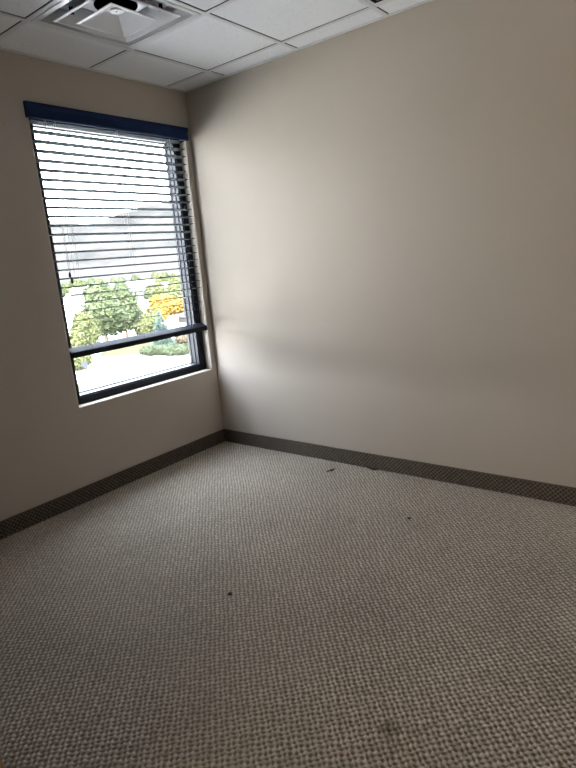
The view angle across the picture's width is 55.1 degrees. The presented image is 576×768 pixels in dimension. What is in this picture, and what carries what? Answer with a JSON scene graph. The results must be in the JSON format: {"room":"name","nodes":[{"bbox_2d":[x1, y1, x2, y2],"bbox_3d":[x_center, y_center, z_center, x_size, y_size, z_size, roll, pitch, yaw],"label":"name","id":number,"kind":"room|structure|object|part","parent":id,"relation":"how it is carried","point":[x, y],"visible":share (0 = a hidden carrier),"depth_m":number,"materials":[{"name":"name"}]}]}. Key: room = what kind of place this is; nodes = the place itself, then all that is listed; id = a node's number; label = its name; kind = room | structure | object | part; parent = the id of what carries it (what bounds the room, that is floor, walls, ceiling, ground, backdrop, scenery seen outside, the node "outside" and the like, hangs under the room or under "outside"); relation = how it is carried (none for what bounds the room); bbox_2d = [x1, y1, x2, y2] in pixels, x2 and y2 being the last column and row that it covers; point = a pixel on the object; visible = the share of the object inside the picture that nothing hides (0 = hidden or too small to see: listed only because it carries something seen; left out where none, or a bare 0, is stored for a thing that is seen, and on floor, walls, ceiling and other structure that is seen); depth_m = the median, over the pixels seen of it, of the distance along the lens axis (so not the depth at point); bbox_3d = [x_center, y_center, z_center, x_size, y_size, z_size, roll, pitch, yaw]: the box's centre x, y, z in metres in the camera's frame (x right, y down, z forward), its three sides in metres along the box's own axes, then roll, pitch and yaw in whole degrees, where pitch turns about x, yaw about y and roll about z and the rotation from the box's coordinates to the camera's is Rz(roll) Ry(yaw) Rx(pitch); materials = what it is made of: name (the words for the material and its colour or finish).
{"room":"empty office room","nodes":[
{"label":"empty office room","id":0,"kind":"room"},
{"bbox_2d":[0,50,223,520],"bbox_3d":[-1.817,-0.490,2.952,0.210,2.995,4.000,5,16,38],"label":"wall","id":1,"kind":"structure","parent":0,"point":[52,446],"depth_m":3.32,"materials":[{"name":"beige paint"}]},
{"bbox_2d":[0,429,224,539],"bbox_3d":[-1.615,0.828,3.184,0.012,0.106,3.599,5,16,38],"label":"baseboard","id":2,"kind":"structure","parent":1,"relation":"attached to","point":[19,522],"depth_m":3.66,"materials":[{"name":"rubber"}]},
{"bbox_2d":[28,118,205,404],"bbox_3d":[-1.129,-0.849,3.822,0.107,1.760,1.179,5,16,38],"label":"window","id":3,"kind":"structure","parent":1,"relation":"in","point":[197,362],"depth_m":4.10,"materials":[{"name":"black metal"}]},
{"bbox_2d":[23,100,206,358],"bbox_3d":[-1.063,-1.004,3.719,0.080,1.470,1.216,5,16,38],"label":"window blind","id":4,"kind":"object","parent":3,"relation":"attached to","point":[35,110],"visible":0.96,"depth_m":3.59,"materials":[{"name":"paint"}]},
{"bbox_3d":[-1.369,-1.103,3.268,0.002,0.866,0.006,5,16,38],"label":"tilt cord","id":5,"kind":"part","parent":4,"relation":"part of","materials":[{"name":"white fabric"}]},
{"bbox_3d":[-1.362,-1.089,3.279,0.002,0.900,0.006,5,16,38],"label":"tilt cord","id":6,"kind":"part","parent":4,"relation":"part of","materials":[{"name":"white fabric"}]},
{"bbox_3d":[-1.331,-0.890,3.401,0.060,1.346,0.009,5,16,38],"label":"ladder cord","id":7,"kind":"part","parent":4,"relation":"part of","materials":[{"name":"white fabric"}]},
{"bbox_3d":[-1.070,-0.987,3.728,0.060,1.346,0.009,5,16,38],"label":"ladder cord","id":8,"kind":"part","parent":4,"relation":"part of","materials":[{"name":"white fabric"}]},
{"bbox_3d":[-1.009,-0.320,3.882,0.062,0.060,1.163,5,16,38],"label":"rail","id":9,"kind":"part","parent":4,"relation":"part of","materials":[{"name":"black metal"}]},
{"bbox_3d":[-0.802,-1.087,4.063,0.060,1.346,0.009,5,16,38],"label":"ladder cord","id":10,"kind":"part","parent":4,"relation":"part of","materials":[{"name":"grey fabric"}]},
{"bbox_2d":[0,0,432,91],"bbox_3d":[-0.150,-1.638,1.278,4.300,0.201,3.600,5,16,38],"label":"ceiling","id":11,"kind":"structure","parent":0,"point":[229,37],"depth_m":3.04,"materials":[{"name":"tile"}]},
{"bbox_2d":[31,0,200,48],"bbox_3d":[-0.845,-1.873,2.703,0.582,0.182,0.582,5,16,38],"label":"ceiling vent","id":12,"kind":"object","parent":11,"relation":"in","point":[128,24],"visible":1,"depth_m":2.76,"materials":[{"name":"white metal"}]},
{"bbox_2d":[365,0,386,5],"bbox_3d":[0.489,-1.915,2.426,0.584,0.122,0.584,5,16,38],"label":"ceiling vent","id":13,"kind":"object","parent":11,"relation":"in","point":[373,2],"visible":1,"depth_m":2.80,"materials":[{"name":"white metal"}]},
{"bbox_2d":[0,441,575,767],"bbox_3d":[-0.142,1.256,1.215,5.200,0.094,5.400,5,16,38],"label":"floor","id":14,"kind":"structure","parent":0,"point":[352,631],"depth_m":2.22,"materials":[{"name":"carpet"}]},
{"bbox_2d":[185,0,575,487],"bbox_3d":[1.198,-0.754,2.962,4.500,2.995,0.200,5,16,38],"label":"wall","id":15,"kind":"structure","parent":0,"point":[387,206],"depth_m":3.22,"materials":[{"name":"beige paint"}]},
{"bbox_2d":[224,429,575,506],"bbox_3d":[1.168,0.573,3.242,4.299,0.106,0.012,5,16,38],"label":"baseboard","id":16,"kind":"structure","parent":15,"relation":"attached to","point":[560,494],"depth_m":3.50,"materials":[{"name":"rubber"}]},
{"label":"outside","id":17,"kind":"structure","parent":0,"visible":0},
{"bbox_2d":[63,294,186,358],"bbox_3d":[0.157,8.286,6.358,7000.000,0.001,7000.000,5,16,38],"label":"ground","id":18,"kind":"structure","parent":17,"point":[67,300],"depth_m":93.16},
{"bbox_2d":[63,284,69,294],"bbox_3d":[-111.752,-47.880,280.175,5.991,6.332,4.959,-3,13,9],"label":"tree","id":19,"kind":"object","parent":18,"relation":"on","point":[65,285],"visible":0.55,"depth_m":278.55,"materials":[{"name":"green plant"}]},
{"bbox_2d":[69,287,86,300],"bbox_3d":[-80.054,-35.596,217.026,9.800,5.000,8.800,-7,13,-9],"label":"house","id":20,"kind":"structure","parent":18,"relation":"on","point":[73,291],"depth_m":213.31,"materials":[{"name":"white paint"}]},
{"bbox_2d":[74,279,83,287],"bbox_3d":[-114.156,-53.603,302.621,6.207,7.925,7.499,-5,13,-2],"label":"tree","id":21,"kind":"object","parent":18,"relation":"on","point":[77,280],"visible":0.39,"depth_m":300.89,"materials":[{"name":"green plant"}]},
{"bbox_2d":[87,277,94,283],"bbox_3d":[-147.022,-75.958,412.592,6.515,7.999,7.710,-11,14,-24],"label":"tree","id":22,"kind":"object","parent":18,"relation":"on","point":[90,279],"visible":0.53,"depth_m":410.67,"materials":[{"name":"green plant"}]},
{"bbox_2d":[113,279,121,288],"bbox_3d":[-69.695,-40.165,229.059,5.702,7.001,6.748,-15,17,-39],"label":"tree","id":23,"kind":"object","parent":18,"relation":"on","point":[117,280],"visible":0.14,"depth_m":227.54,"materials":[{"name":"green plant"}]},
{"bbox_2d":[116,280,128,287],"bbox_3d":[-64.632,-37.293,215.867,5.224,6.414,6.183,-8,13,-13],"label":"tree","id":24,"kind":"object","parent":18,"relation":"on","point":[123,284],"visible":0.3,"depth_m":214.35,"materials":[{"name":"green plant"}]},
{"bbox_2d":[115,287,143,336],"bbox_3d":[-23.727,-10.340,80.246,4.826,7.510,7.354,5,16,38],"label":"leafy tree","id":25,"kind":"object","parent":18,"relation":"on","point":[123,293],"visible":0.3,"depth_m":79.20,"materials":[{"name":"green plant"}]},
{"bbox_2d":[107,279,154,287],"bbox_3d":[-71.760,-44.863,254.366,24.800,5.000,12.800,-7,13,-10],"label":"building","id":26,"kind":"structure","parent":18,"relation":"on","point":[142,282],"depth_m":251.07,"materials":[{"name":"white paint"}]},
{"bbox_2d":[130,274,140,279],"bbox_3d":[-83.375,-56.280,302.498,6.507,7.989,7.701,-11,14,-24],"label":"tree","id":27,"kind":"object","parent":18,"relation":"on","point":[133,275],"visible":0.38,"depth_m":300.82,"materials":[{"name":"green plant"}]},
{"bbox_2d":[133,308,161,334],"bbox_3d":[-19.422,-8.295,76.877,3.386,4.265,4.499,5,16,38],"label":"leafy tree","id":28,"kind":"object","parent":18,"relation":"on","point":[146,321],"visible":0.76,"depth_m":75.80,"materials":[{"name":"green plant"}]},
{"bbox_2d":[143,284,153,299],"bbox_3d":[-39.202,-25.938,158.325,5.425,5.628,4.584,3,15,30],"label":"tree","id":29,"kind":"object","parent":18,"relation":"on","point":[146,291],"visible":0.3,"depth_m":157.09,"materials":[{"name":"green plant"}]},
{"bbox_2d":[144,282,168,288],"bbox_3d":[-47.635,-34.460,200.664,8.800,4.600,8.800,-6,13,-6],"label":"house","id":30,"kind":"structure","parent":18,"relation":"on","point":[166,286],"depth_m":199.51,"materials":[{"name":"white paint"}]},
{"bbox_2d":[149,282,165,298],"bbox_3d":[-33.555,-23.564,144.436,5.925,6.262,4.904,-6,13,-6],"label":"tree","id":31,"kind":"object","parent":18,"relation":"on","point":[156,289],"visible":0.52,"depth_m":142.90,"materials":[{"name":"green plant"}]},
{"bbox_2d":[154,273,169,282],"bbox_3d":[-49.705,-39.743,217.658,7.483,7.908,6.194,-14,16,-35],"label":"tree","id":32,"kind":"object","parent":18,"relation":"on","point":[159,274],"visible":0.4,"depth_m":215.62,"materials":[{"name":"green plant"}]},
{"bbox_2d":[144,294,183,326],"bbox_3d":[-19.661,-11.885,89.413,5.590,5.710,10.090,5,16,38],"label":"autumn tree","id":33,"kind":"object","parent":18,"relation":"on","point":[157,304],"visible":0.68,"depth_m":87.54,"materials":[{"name":"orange plant"}]},
{"bbox_2d":[164,283,181,298],"bbox_3d":[-25.551,-19.579,123.988,4.904,6.262,5.925,-4,13,4],"label":"tree","id":34,"kind":"object","parent":18,"relation":"on","point":[173,287],"visible":0.42,"depth_m":122.58,"materials":[{"name":"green plant"}]},
{"bbox_2d":[169,275,179,283],"bbox_3d":[-36.030,-31.709,178.805,6.860,7.250,5.679,4,16,35],"label":"tree","id":35,"kind":"object","parent":18,"relation":"on","point":[173,279],"visible":0.24,"depth_m":176.97,"materials":[{"name":"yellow plant"}]},
{"bbox_2d":[177,313,184,322],"bbox_3d":[-16.756,-13.487,98.901,5.800,3.900,6.800,-4,13,3],"label":"house","id":36,"kind":"structure","parent":18,"relation":"on","point":[181,315],"depth_m":96.31,"materials":[{"name":"beige paint"}]},
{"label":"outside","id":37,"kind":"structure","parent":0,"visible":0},
{"bbox_2d":[50,200,178,283],"bbox_3d":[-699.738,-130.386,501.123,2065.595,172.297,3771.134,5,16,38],"label":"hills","id":38,"kind":"structure","parent":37,"point":[55,230],"depth_m":899.61,"materials":[{"name":"white"}]},
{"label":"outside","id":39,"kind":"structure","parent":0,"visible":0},
{"bbox_2d":[138,301,146,309],"bbox_3d":[-46.564,-26.929,177.771,117.915,0.050,96.842,5,16,38],"label":"lane","id":40,"kind":"structure","parent":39,"point":[142,306],"depth_m":152.07,"materials":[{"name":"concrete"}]},
{"bbox_2d":[131,285,147,302],"bbox_3d":[-45.748,-27.896,170.374,4.000,5.000,7.800,-6,13,-6],"label":"house","id":41,"kind":"structure","parent":40,"relation":"on","point":[140,299],"depth_m":167.39,"materials":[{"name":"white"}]},
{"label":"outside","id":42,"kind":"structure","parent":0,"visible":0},
{"bbox_2d":[96,338,189,357],"bbox_3d":[-15.001,-4.606,68.045,21.986,0.130,12.920,1,14,23],"label":"lawn","id":43,"kind":"structure","parent":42,"point":[132,350],"depth_m":66.19,"materials":[{"name":"green plant"}]},
{"bbox_2d":[78,281,130,340],"bbox_3d":[-24.059,-9.071,71.911,5.877,8.778,6.424,-2,13,11],"label":"leafy tree","id":44,"kind":"object","parent":43,"relation":"on","point":[107,328],"visible":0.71,"depth_m":70.39,"materials":[{"name":"green plant"}]},
{"bbox_2d":[139,344,166,355],"bbox_3d":[-14.905,-3.783,61.731,3.613,1.323,1.752,-6,13,-4],"label":"hedge","id":45,"kind":"object","parent":43,"relation":"on","point":[149,350],"visible":0.82,"depth_m":61.26,"materials":[{"name":"green plant"}]},
{"bbox_2d":[150,309,175,345],"bbox_3d":[-15.789,-6.949,68.680,3.458,4.674,3.352,5,16,38],"label":"spruce tree","id":46,"kind":"object","parent":43,"relation":"on","point":[158,327],"visible":0.66,"depth_m":68.36,"materials":[{"name":"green plant"}]},
{"bbox_2d":[159,343,188,356],"bbox_3d":[-12.288,-3.723,60.269,3.472,1.359,1.669,-6,13,-4],"label":"hedge","id":47,"kind":"object","parent":43,"relation":"on","point":[166,350],"visible":0.96,"depth_m":59.79,"materials":[{"name":"green plant"}]},
{"bbox_2d":[174,334,187,343],"bbox_3d":[-12.935,-5.857,69.268,1.963,1.818,3.302,5,16,38],"label":"dry shrub","id":48,"kind":"object","parent":43,"relation":"on","point":[180,339],"visible":0.45,"depth_m":68.31,"materials":[{"name":"beige plant"}]},
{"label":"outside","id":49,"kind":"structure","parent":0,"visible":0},
{"bbox_2d":[78,384,91,391],"bbox_3d":[-17.144,0.729,45.551,2.280,0.130,9.180,-10,14,-22],"label":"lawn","id":50,"kind":"structure","parent":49,"point":[82,387],"depth_m":47.22,"materials":[{"name":"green plant"}]},
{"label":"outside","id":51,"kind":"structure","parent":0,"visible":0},
{"bbox_2d":[76,356,189,387],"bbox_3d":[-13.161,1.584,40.555,70.000,0.040,45.000,5,16,38],"label":"road","id":52,"kind":"structure","parent":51,"point":[103,371],"depth_m":55.63,"materials":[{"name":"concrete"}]},
{"bbox_2d":[74,355,93,370],"bbox_3d":[-21.397,-2.495,56.587,2.657,2.431,2.841,5,16,38],"label":"leafy shrub","id":53,"kind":"object","parent":52,"relation":"on","point":[77,361],"visible":0.39,"depth_m":55.96,"materials":[{"name":"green plant"}]},
{"bbox_2d":[69,309,100,347],"bbox_3d":[-23.197,-5.543,62.822,3.681,5.827,4.103,5,16,38],"label":"leafy tree","id":54,"kind":"object","parent":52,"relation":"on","point":[76,342],"visible":0.74,"depth_m":61.87,"materials":[{"name":"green plant"}]},
{"bbox_2d":[81,361,88,382],"bbox_3d":[-17.920,-1.012,48.988,0.554,2.059,0.085,-10,14,-20],"label":"street sign","id":55,"kind":"object","parent":52,"relation":"on","point":[84,364],"visible":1,"depth_m":48.81,"materials":[{"name":"grey metal"}]},
{"bbox_3d":[-17.970,-1.736,48.786,0.554,0.554,0.010,-10,14,-20],"label":"sign plate","id":56,"kind":"part","parent":55,"relation":"part of","materials":[{"name":"grey metal"}]},
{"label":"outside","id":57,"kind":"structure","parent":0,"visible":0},
{"bbox_2d":[64,305,77,331],"bbox_3d":[-51.551,-15.495,129.709,111.445,0.050,66.644,5,16,38],"label":"road","id":58,"kind":"structure","parent":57,"point":[73,308],"depth_m":150.93,"materials":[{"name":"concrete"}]}
]}

